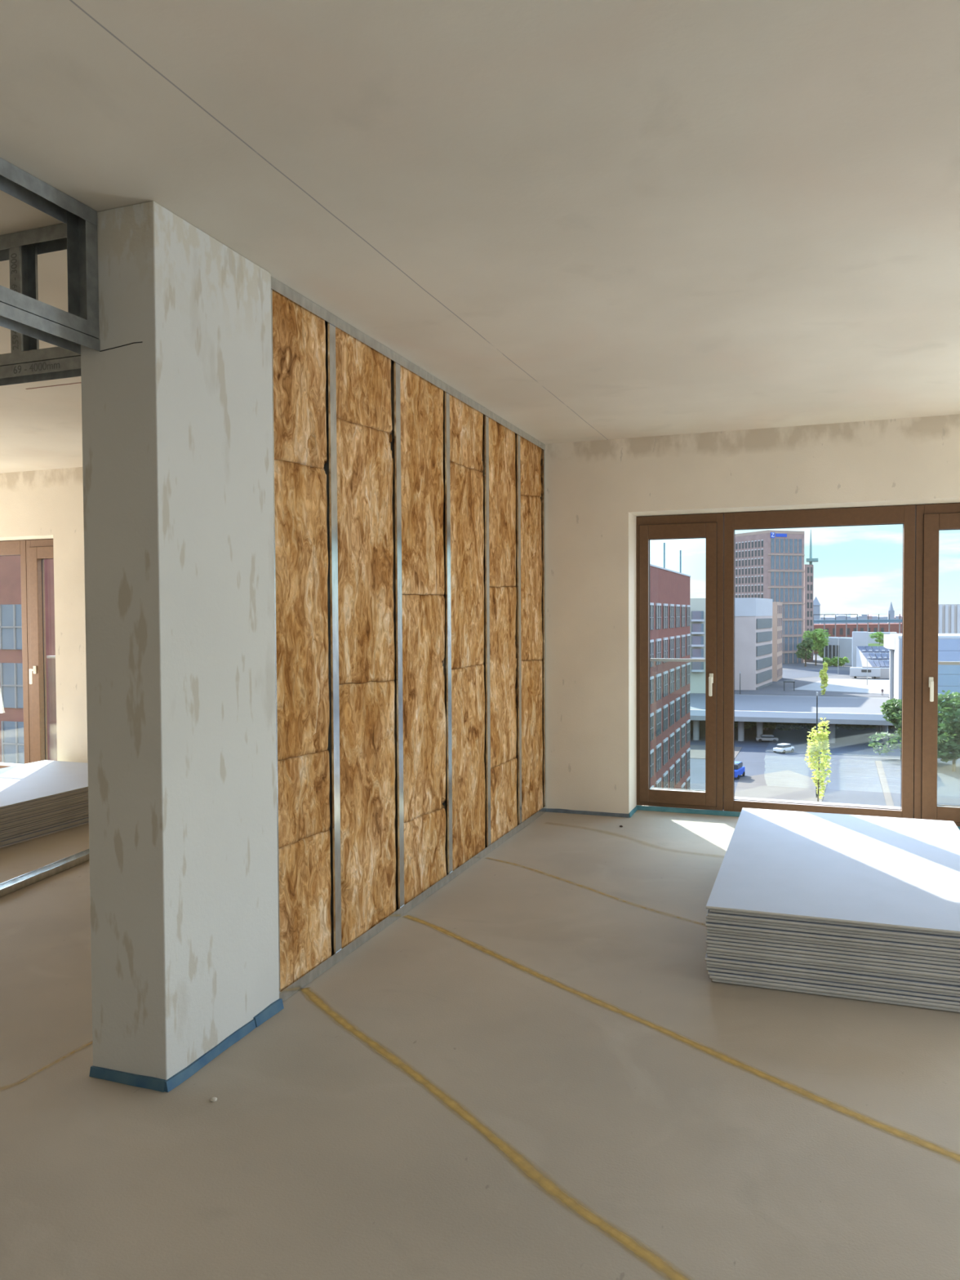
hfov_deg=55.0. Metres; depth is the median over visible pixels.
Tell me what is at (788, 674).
paved square
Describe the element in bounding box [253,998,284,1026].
strip
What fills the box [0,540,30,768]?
window
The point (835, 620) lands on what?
viaduct
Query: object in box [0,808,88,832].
sheet
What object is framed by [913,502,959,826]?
door
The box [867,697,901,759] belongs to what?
tree
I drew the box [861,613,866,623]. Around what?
block
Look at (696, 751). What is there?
paved square
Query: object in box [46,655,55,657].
balustrade
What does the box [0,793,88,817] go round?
sheet
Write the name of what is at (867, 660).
street lamp
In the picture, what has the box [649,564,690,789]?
brick building
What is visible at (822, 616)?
block
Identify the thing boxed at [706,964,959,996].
sheet
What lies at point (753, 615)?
block
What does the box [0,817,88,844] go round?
sheet
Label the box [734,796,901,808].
sill
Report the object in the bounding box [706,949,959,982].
sheet
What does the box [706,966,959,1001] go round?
sheet
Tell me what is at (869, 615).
block
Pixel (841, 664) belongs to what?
bush
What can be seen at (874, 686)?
paved square
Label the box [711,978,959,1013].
sheet
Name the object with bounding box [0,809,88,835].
sheet
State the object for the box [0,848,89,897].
floor track
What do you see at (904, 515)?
window
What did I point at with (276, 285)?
ceiling track
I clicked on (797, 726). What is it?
bush
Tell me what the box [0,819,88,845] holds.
sheet
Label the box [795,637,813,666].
tree
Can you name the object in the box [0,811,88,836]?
sheet
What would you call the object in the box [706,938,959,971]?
sheet
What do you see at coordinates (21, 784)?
sheet
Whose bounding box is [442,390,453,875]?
stud
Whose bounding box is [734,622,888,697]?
ground
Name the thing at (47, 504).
wall
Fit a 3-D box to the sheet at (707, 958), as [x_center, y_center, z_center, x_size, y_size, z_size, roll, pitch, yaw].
[1.741,1.231,4.351,1.118,0.011,1.955,0,2,20]
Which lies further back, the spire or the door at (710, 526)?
the spire
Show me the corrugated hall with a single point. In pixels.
(948, 614)
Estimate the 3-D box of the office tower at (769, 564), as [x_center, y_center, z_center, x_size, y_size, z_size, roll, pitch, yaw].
[115.011,-16.216,382.058,36.995,55.300,33.658,0,2,20]
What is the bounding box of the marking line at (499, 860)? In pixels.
[498,860,646,908]
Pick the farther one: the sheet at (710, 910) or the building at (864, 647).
the building at (864, 647)
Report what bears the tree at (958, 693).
on the street
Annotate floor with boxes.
[0,804,959,1279]
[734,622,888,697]
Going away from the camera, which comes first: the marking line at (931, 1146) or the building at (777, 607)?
the marking line at (931, 1146)
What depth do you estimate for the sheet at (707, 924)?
3.46 m
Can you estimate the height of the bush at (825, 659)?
3.751 m
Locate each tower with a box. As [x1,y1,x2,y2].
[734,529,804,663]
[804,529,817,662]
[813,595,820,624]
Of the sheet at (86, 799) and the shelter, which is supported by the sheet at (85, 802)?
the sheet at (86, 799)
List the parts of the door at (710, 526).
lever, handle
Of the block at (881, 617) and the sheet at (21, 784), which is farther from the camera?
the block at (881, 617)
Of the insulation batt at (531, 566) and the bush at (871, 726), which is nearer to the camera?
the insulation batt at (531, 566)
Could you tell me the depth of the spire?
997.48 m
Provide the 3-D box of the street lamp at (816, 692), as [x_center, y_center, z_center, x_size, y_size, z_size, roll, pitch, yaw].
[47.310,14.761,129.410,0.240,14.900,0.240,0,2,20]
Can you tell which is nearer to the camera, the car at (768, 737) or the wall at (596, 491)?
the wall at (596, 491)
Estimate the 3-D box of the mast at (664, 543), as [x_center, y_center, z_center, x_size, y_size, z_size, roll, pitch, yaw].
[18.991,-8.492,94.958,0.180,3.056,0.156,0,2,20]
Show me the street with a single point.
(854, 778)
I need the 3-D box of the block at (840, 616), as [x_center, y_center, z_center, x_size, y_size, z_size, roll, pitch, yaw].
[433.807,-22.314,1106.289,8.702,20.210,33.211,0,2,20]
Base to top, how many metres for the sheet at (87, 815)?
0.011 m
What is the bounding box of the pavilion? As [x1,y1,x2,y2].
[823,636,852,665]
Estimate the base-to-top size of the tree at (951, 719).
13.332 m
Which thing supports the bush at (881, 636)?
on the building at (864, 647)
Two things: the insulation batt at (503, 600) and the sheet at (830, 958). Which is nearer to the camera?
the sheet at (830, 958)
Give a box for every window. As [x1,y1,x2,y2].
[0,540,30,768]
[723,505,915,818]
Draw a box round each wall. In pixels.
[0,466,88,763]
[544,414,959,813]
[752,693,869,697]
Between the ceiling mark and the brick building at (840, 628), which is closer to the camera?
the ceiling mark
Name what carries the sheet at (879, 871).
on the sheet at (710, 910)
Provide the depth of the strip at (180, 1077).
2.99 m
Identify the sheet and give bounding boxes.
[0,760,88,808]
[0,788,88,811]
[0,790,88,813]
[0,791,88,814]
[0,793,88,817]
[0,795,88,818]
[0,797,88,821]
[0,799,88,822]
[0,800,88,824]
[0,802,88,826]
[0,804,88,828]
[0,805,88,831]
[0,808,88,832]
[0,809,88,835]
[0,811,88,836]
[0,813,88,839]
[0,814,88,840]
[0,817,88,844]
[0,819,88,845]
[0,821,88,848]
[704,952,959,991]
[705,918,959,948]
[705,921,959,952]
[706,808,959,934]
[706,910,959,945]
[706,926,959,956]
[706,931,959,963]
[706,935,959,967]
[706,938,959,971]
[706,942,959,975]
[706,946,959,979]
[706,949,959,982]
[706,953,959,986]
[706,960,959,994]
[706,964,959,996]
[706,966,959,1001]
[707,909,959,942]
[707,929,959,959]
[707,970,959,1005]
[709,909,959,937]
[709,974,959,1009]
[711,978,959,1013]
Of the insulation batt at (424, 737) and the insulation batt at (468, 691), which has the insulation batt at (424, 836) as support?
the insulation batt at (424, 737)
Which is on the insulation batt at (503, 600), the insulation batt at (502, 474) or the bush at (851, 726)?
the insulation batt at (502, 474)
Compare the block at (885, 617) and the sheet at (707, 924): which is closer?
the sheet at (707, 924)
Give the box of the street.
[689,720,959,806]
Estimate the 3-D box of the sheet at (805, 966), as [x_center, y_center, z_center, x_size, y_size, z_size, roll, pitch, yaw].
[1.750,1.217,4.358,1.118,0.011,1.955,0,2,20]
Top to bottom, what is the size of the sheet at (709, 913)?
0.011 m
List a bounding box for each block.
[0,555,57,764]
[734,597,772,689]
[820,614,825,624]
[825,614,831,623]
[838,613,845,623]
[846,613,850,623]
[850,615,855,623]
[858,614,862,623]
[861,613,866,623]
[866,613,871,623]
[871,614,877,623]
[877,614,883,623]
[883,615,888,623]
[883,633,959,734]
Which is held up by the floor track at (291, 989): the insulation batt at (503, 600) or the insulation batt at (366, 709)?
the insulation batt at (366, 709)
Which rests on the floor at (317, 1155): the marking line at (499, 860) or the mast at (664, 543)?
the marking line at (499, 860)
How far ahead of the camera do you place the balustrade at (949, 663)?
6.26 m
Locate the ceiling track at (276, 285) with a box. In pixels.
[271,276,545,450]
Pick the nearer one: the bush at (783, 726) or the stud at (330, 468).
the stud at (330, 468)
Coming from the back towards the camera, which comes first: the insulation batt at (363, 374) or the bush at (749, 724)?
the bush at (749, 724)
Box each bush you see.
[734,721,746,730]
[744,721,756,729]
[763,721,780,729]
[777,722,794,730]
[790,722,804,729]
[802,723,818,730]
[822,657,836,666]
[826,656,839,666]
[827,724,849,728]
[835,656,845,666]
[836,657,849,666]
[840,724,858,729]
[852,724,869,729]
[868,724,891,729]
[869,631,884,644]
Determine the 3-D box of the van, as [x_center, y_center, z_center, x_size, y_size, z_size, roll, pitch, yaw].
[40.503,20.625,146.569,2.240,2.330,5.200,1,2,30]
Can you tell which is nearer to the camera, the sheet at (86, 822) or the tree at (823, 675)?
the sheet at (86, 822)
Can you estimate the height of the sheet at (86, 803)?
0.011 m
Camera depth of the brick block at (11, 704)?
47.13 m
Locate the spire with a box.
[888,601,894,623]
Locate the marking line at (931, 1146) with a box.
[403,915,959,1161]
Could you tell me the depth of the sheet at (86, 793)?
6.12 m
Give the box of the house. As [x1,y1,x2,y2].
[689,598,705,693]
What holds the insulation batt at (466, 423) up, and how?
on the insulation batt at (466, 484)
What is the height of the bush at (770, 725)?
4.525 m
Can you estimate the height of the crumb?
0.010 m
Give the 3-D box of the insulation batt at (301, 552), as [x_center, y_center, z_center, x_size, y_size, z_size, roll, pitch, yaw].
[-0.715,-0.115,3.610,0.068,1.147,0.418,0,2,20]
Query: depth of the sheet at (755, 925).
3.47 m
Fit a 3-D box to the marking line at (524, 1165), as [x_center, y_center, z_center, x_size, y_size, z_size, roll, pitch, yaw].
[-0.022,1.374,2.650,1.927,0.001,1.330,0,2,20]
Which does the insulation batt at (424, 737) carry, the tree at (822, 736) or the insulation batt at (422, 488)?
the insulation batt at (422, 488)
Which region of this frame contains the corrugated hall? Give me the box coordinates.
[937,604,959,633]
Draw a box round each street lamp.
[815,692,817,797]
[866,659,867,684]
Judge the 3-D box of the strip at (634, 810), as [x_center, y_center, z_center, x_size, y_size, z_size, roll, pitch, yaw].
[1.115,1.245,6.694,0.012,0.029,0.291,0,2,20]
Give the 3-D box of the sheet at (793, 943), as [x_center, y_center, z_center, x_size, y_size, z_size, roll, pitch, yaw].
[1.752,1.135,4.356,1.118,0.011,1.955,0,2,20]
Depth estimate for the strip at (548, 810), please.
6.66 m
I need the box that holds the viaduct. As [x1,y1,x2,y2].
[813,613,902,655]
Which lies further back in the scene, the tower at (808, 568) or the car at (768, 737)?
the tower at (808, 568)
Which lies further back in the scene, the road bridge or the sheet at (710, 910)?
the road bridge
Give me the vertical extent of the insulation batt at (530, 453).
0.414 m
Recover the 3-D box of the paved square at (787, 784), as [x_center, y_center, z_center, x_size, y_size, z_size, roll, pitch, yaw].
[42.182,22.194,130.095,13.000,0.060,48.000,0,2,20]
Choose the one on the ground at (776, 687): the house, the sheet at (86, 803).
the house
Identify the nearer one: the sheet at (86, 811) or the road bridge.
the sheet at (86, 811)
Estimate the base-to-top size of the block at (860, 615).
17.890 m
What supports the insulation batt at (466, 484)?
on the insulation batt at (468, 691)
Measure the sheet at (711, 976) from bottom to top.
0.013 m
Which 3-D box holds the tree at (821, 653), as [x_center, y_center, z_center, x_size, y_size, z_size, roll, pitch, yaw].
[138.961,4.723,372.217,6.083,8.911,6.005,0,2,20]
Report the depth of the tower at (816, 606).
697.20 m
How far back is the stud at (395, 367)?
4.41 m
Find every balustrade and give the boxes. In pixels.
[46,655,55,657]
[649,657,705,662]
[937,661,959,665]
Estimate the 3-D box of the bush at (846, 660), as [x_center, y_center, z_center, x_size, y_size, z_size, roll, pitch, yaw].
[135.957,8.085,345.286,5.006,3.667,3.818,0,2,20]
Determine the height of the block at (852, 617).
16.970 m
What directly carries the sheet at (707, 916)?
on the sheet at (755, 925)
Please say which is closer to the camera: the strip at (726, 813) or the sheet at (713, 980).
the sheet at (713, 980)
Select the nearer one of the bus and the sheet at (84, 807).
the sheet at (84, 807)
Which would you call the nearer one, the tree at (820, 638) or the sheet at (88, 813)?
the sheet at (88, 813)
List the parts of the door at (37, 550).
lever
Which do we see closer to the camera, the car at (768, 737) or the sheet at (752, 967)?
the sheet at (752, 967)
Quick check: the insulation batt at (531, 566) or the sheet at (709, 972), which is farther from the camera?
the insulation batt at (531, 566)
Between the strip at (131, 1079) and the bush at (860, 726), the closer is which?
the strip at (131, 1079)
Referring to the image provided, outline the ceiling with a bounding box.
[0,0,959,473]
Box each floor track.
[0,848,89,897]
[279,805,546,1002]
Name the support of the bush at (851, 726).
on the street
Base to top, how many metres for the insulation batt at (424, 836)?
0.417 m
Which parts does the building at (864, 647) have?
skylight panel, skylight panel, skylight panel, skylight panel, skylight panel, skylight panel, skylight panel, skylight panel, skylight panel, skylight panel, skylight panel, skylight panel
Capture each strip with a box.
[88,1065,165,1092]
[164,1019,256,1092]
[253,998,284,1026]
[546,808,628,817]
[628,805,637,817]
[636,805,959,830]
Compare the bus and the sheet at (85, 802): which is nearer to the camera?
the sheet at (85, 802)
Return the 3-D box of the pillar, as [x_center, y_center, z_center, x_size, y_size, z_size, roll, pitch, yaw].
[-0.991,0.024,3.123,0.286,2.687,0.630,0,2,20]
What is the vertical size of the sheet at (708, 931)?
0.011 m
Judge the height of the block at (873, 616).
16.884 m
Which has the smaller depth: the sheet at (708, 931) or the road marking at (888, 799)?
the sheet at (708, 931)
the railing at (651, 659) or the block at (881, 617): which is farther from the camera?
the block at (881, 617)
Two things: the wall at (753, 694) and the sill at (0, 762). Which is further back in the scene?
the wall at (753, 694)
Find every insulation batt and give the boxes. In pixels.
[271,288,326,469]
[274,459,329,759]
[277,750,329,848]
[278,829,331,991]
[335,326,392,433]
[336,417,394,684]
[338,680,395,949]
[400,364,444,595]
[401,594,446,822]
[404,807,446,905]
[449,394,483,471]
[449,461,484,669]
[451,663,485,870]
[488,417,515,586]
[489,586,516,768]
[490,757,517,844]
[520,435,542,497]
[520,494,542,661]
[520,659,542,822]
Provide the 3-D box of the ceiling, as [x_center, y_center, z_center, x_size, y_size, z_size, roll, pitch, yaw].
[-1.866,-1.424,2.541,15.100,0.250,10.350,0,2,20]
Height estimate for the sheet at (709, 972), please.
0.010 m
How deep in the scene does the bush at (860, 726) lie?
204.54 m
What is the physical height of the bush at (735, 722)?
4.405 m
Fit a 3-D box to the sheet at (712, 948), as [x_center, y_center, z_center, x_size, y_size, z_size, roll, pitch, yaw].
[1.748,1.189,4.348,1.118,0.012,1.955,0,2,20]
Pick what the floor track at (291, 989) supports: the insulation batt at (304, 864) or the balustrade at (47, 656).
the insulation batt at (304, 864)
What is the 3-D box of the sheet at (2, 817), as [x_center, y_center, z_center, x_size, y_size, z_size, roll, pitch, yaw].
[-3.408,1.104,6.542,1.250,0.010,2.000,0,2,21]
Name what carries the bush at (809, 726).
on the street
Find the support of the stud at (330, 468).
on the floor track at (291, 989)
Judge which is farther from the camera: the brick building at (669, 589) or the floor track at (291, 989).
the brick building at (669, 589)
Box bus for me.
[849,666,880,678]
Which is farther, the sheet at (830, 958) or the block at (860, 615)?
the block at (860, 615)
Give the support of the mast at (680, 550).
on the brick building at (669, 589)
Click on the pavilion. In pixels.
(839, 646)
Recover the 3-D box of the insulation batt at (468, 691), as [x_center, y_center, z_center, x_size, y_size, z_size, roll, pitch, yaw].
[-0.088,0.718,5.320,0.068,1.132,0.573,0,2,20]
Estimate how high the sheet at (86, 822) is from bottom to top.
0.010 m
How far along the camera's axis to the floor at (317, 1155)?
2.70 m
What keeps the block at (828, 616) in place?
on the ground at (776, 687)
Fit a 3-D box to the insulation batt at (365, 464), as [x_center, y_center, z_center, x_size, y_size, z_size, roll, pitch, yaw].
[-0.527,-0.385,4.117,0.068,1.164,0.573,0,2,20]
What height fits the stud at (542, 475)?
2.675 m
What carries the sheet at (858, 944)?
on the sheet at (708, 931)
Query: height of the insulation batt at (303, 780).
0.343 m
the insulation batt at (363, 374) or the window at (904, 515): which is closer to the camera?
the insulation batt at (363, 374)
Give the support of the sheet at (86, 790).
on the sheet at (86, 793)
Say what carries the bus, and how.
on the ground at (776, 687)
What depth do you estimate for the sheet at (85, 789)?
6.11 m
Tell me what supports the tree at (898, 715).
on the street
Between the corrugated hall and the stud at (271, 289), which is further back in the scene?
the corrugated hall
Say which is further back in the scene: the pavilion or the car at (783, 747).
the pavilion
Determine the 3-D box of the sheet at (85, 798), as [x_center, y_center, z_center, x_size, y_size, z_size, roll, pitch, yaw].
[-3.405,1.116,6.546,1.250,0.011,2.000,0,2,21]
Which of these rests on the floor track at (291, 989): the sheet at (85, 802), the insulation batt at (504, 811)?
the insulation batt at (504, 811)
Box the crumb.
[210,1097,217,1102]
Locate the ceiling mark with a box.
[25,382,81,389]
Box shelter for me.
[783,680,795,690]
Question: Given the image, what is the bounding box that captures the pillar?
[80,200,279,1079]
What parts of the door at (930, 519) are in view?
handle, lever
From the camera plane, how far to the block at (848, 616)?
1140.27 m
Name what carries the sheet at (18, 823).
on the sheet at (84, 807)
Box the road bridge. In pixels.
[689,693,898,743]
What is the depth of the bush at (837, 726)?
205.11 m
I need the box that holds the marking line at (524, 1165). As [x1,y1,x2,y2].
[301,987,688,1279]
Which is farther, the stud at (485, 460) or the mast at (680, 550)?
the mast at (680, 550)
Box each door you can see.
[26,538,53,762]
[635,513,724,810]
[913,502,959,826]
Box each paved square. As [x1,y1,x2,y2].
[689,744,742,759]
[734,769,826,801]
[772,669,849,682]
[791,678,888,693]
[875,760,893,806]
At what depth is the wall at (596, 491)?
6.55 m
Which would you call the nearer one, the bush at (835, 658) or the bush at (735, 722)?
the bush at (735, 722)
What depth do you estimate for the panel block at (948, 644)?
188.16 m
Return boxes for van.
[734,760,745,778]
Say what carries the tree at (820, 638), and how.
on the ground at (776, 687)
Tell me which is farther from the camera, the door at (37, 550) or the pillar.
the door at (37, 550)
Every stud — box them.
[271,288,279,992]
[323,320,341,955]
[389,360,404,911]
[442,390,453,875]
[481,413,490,848]
[514,433,521,825]
[540,448,546,807]
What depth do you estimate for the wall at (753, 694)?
222.73 m
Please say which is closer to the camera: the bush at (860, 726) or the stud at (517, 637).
the stud at (517, 637)
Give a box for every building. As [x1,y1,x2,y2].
[772,601,782,681]
[852,631,897,678]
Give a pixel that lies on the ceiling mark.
(79, 382)
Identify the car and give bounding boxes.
[755,733,778,742]
[773,742,794,753]
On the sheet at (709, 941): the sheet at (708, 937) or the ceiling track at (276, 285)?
the sheet at (708, 937)
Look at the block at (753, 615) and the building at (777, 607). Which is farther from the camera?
the building at (777, 607)
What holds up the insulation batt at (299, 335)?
on the insulation batt at (301, 552)
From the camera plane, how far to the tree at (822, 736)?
125.22 m
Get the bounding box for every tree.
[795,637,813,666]
[801,627,830,665]
[804,717,831,801]
[817,643,823,662]
[818,661,828,694]
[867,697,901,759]
[891,698,953,752]
[937,689,959,771]
[943,691,959,715]
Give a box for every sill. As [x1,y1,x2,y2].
[0,762,21,764]
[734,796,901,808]
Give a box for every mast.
[663,542,665,568]
[680,550,681,573]

